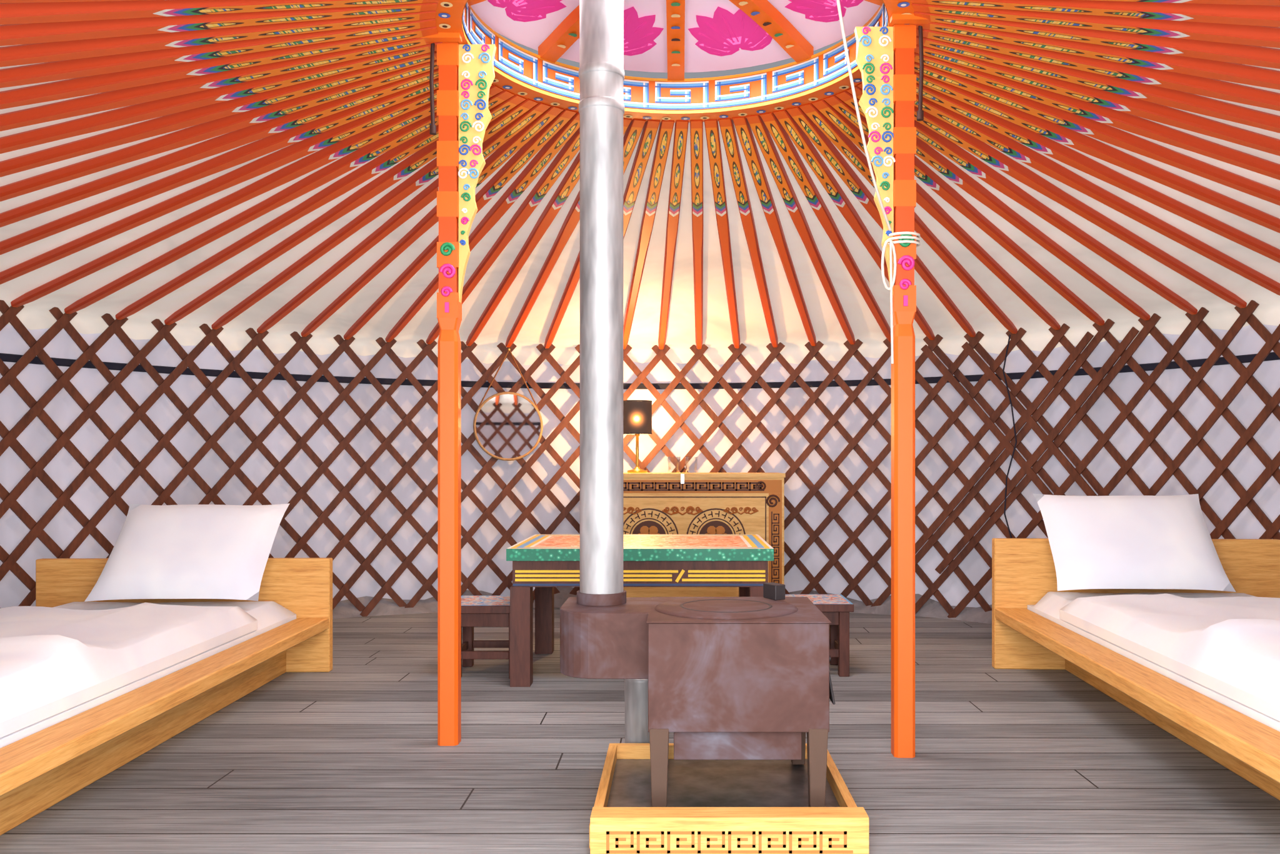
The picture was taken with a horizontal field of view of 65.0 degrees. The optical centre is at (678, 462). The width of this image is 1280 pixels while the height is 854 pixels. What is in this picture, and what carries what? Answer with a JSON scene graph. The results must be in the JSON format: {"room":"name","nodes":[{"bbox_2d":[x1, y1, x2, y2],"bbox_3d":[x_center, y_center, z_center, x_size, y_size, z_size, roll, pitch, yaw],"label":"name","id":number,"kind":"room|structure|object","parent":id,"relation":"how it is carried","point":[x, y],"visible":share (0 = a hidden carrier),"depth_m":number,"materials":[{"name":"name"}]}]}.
{"room":"bedroom","nodes":[
{"label":"bedroom","id":0,"kind":"room"},
{"bbox_2d":[0,607,1279,853],"bbox_3d":[-0.200,0.840,2.900,6.400,0.001,6.400,0,0,0],"label":"floor","id":1,"kind":"structure","parent":0,"point":[346,754],"depth_m":2.75,"materials":[{"name":"grey wood"}]},
{"bbox_2d":[0,557,332,835],"bbox_3d":[-1.952,0.613,2.948,1.160,0.455,2.205,0,0,-1],"label":"bed","id":2,"kind":"object","parent":1,"relation":"on","point":[91,692],"visible":0.98,"depth_m":2.96,"materials":[{"name":"brown wood"}]},
{"bbox_2d":[84,503,289,601],"bbox_3d":[-1.865,0.336,3.841,0.630,0.346,0.326,0,0,-1],"label":"pillow","id":3,"kind":"object","parent":2,"relation":"on","point":[199,551],"visible":1,"depth_m":3.76,"materials":[{"name":"white fabric"}]},
{"bbox_2d":[416,32,496,745],"bbox_3d":[-0.655,-0.297,2.975,0.212,2.275,0.123,0,0,0],"label":"pillar","id":4,"kind":"structure","parent":1,"relation":"on","point":[466,75],"depth_m":2.98,"materials":[{"name":"orange paint"}]},
{"bbox_2d":[435,0,914,122],"bbox_3d":[-0.010,-1.401,2.975,1.440,0.308,1.440,0,0,0],"label":"crown molding","id":5,"kind":"structure","parent":4,"relation":"on","point":[675,40],"depth_m":3.39,"materials":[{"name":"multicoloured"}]},
{"bbox_2d":[461,595,533,678],"bbox_3d":[-0.755,0.697,4.030,0.300,0.287,0.300,0,0,0],"label":"stool","id":6,"kind":"object","parent":1,"relation":"on","point":[485,610],"visible":0.54,"depth_m":3.90,"materials":[{"name":"brown wood"}]},
{"bbox_2d":[624,678,649,743],"bbox_3d":[-0.105,0.712,2.900,0.110,0.256,0.110,0,0,0],"label":"bucket","id":7,"kind":"object","parent":1,"relation":"on","point":[636,707],"visible":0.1,"depth_m":2.85,"materials":[{"name":"grey metal"}]},
{"bbox_2d":[506,534,773,686],"bbox_3d":[-0.144,0.581,4.120,0.999,0.519,0.750,0,0,0],"label":"table","id":8,"kind":"object","parent":1,"relation":"on","point":[544,565],"visible":0.75,"depth_m":3.77,"materials":[{"name":"multicoloured wood"}]},
{"bbox_2d":[579,472,785,596],"bbox_3d":[0.020,0.449,5.536,1.092,0.783,0.448,0,0,0],"label":"chest","id":9,"kind":"object","parent":1,"relation":"on","point":[703,503],"visible":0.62,"depth_m":5.33,"materials":[{"name":"brown wood"}]},
{"bbox_2d":[623,400,651,472],"bbox_3d":[-0.228,-0.142,5.520,0.163,0.395,0.163,0,0,0],"label":"table lamp","id":10,"kind":"object","parent":9,"relation":"on","point":[637,418],"visible":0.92,"depth_m":5.46,"materials":[{"name":"gold metal"}]},
{"bbox_2d":[666,456,680,472],"bbox_3d":[-0.028,0.011,5.500,0.076,0.088,0.076,0,0,0],"label":"tumbler","id":11,"kind":"object","parent":9,"relation":"on","point":[668,462],"visible":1,"depth_m":5.49,"materials":[{"name":"clear glass"}]},
{"bbox_2d":[684,456,698,472],"bbox_3d":[0.070,0.011,5.510,0.076,0.088,0.076,0,0,0],"label":"tumbler","id":12,"kind":"object","parent":9,"relation":"on","point":[696,464],"visible":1,"depth_m":5.50,"materials":[{"name":"clear glass"}]},
{"bbox_2d":[589,743,868,853],"bbox_3d":[0.107,0.795,2.472,0.605,0.090,0.706,0,0,0],"label":"tray","id":13,"kind":"object","parent":1,"relation":"on","point":[737,806],"visible":0.96,"depth_m":2.16,"materials":[{"name":"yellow wood"}]},
{"bbox_2d":[560,0,835,806],"bbox_3d":[0.036,-0.528,2.564,0.682,2.705,0.440,0,0,0],"label":"stove","id":14,"kind":"object","parent":13,"relation":"on","point":[739,677],"visible":0.98,"depth_m":2.48,"materials":[{"name":"metal"}]},
{"bbox_2d":[785,594,853,676],"bbox_3d":[0.535,0.697,4.070,0.300,0.287,0.300,0,0,0],"label":"stool","id":15,"kind":"object","parent":1,"relation":"on","point":[835,609],"visible":0.48,"depth_m":3.94,"materials":[{"name":"brown wood"}]},
{"bbox_2d":[854,13,934,757],"bbox_3d":[0.613,-0.297,2.854,0.212,2.275,0.123,0,0,0],"label":"pillar","id":16,"kind":"structure","parent":1,"relation":"on","point":[885,59],"depth_m":2.86,"materials":[{"name":"orange paint"}]},
{"bbox_2d":[836,0,919,363],"bbox_3d":[0.515,-0.781,2.636,0.358,1.002,0.598,0,0,0],"label":"rope","id":17,"kind":"object","parent":16,"relation":"attached to","point":[890,243],"visible":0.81,"depth_m":2.84,"materials":[{"name":"beige fabric"}]},
{"bbox_2d":[991,538,1279,799],"bbox_3d":[1.805,0.575,2.997,1.140,0.530,2.205,0,0,3],"label":"bed","id":18,"kind":"object","parent":1,"relation":"on","point":[1199,670],"visible":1,"depth_m":3.09,"materials":[{"name":"brown wood"}]},
{"bbox_2d":[1033,493,1235,591],"bbox_3d":[1.746,0.302,3.879,0.651,0.354,0.312,0,0,3],"label":"pillow","id":19,"kind":"object","parent":18,"relation":"on","point":[1130,542],"visible":1,"depth_m":3.80,"materials":[{"name":"white fabric"}]},
{"bbox_2d":[0,300,1279,618],"bbox_3d":[-0.200,0.077,2.900,6.021,1.549,6.021,0,0,0],"label":"wall","id":20,"kind":"structure","parent":0,"point":[1031,465],"depth_m":5.26,"materials":[{"name":"brown wood"}]},
{"bbox_2d":[473,348,543,460],"bbox_3d":[-0.980,-0.332,5.766,0.398,0.645,0.024,0,0,-15],"label":"round mirror","id":21,"kind":"object","parent":20,"relation":"attached to","point":[507,425],"visible":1,"depth_m":5.76,"materials":[{"name":"clear glass"}]},
{"bbox_2d":[0,324,1279,623],"bbox_3d":[-0.197,0.040,2.903,6.156,1.640,6.156,0,0,0],"label":"canvas","id":22,"kind":"object","parent":20,"relation":"attached to","point":[37,439],"visible":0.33,"depth_m":5.41,"materials":[{"name":"white fabric"}]},
{"bbox_2d":[0,0,1279,349],"bbox_3d":[-0.200,-0.970,2.900,5.944,0.616,5.945,0,0,0],"label":"poles","id":23,"kind":"object","parent":20,"relation":"on","point":[332,79],"visible":0.81,"depth_m":3.38,"materials":[{"name":"paint"}]},
{"bbox_2d":[0,24,1279,364],"bbox_3d":[-0.200,-0.926,2.900,6.130,0.713,6.130,0,0,0],"label":"canvas","id":24,"kind":"object","parent":23,"relation":"on","point":[716,324],"visible":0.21,"depth_m":4.55}
]}

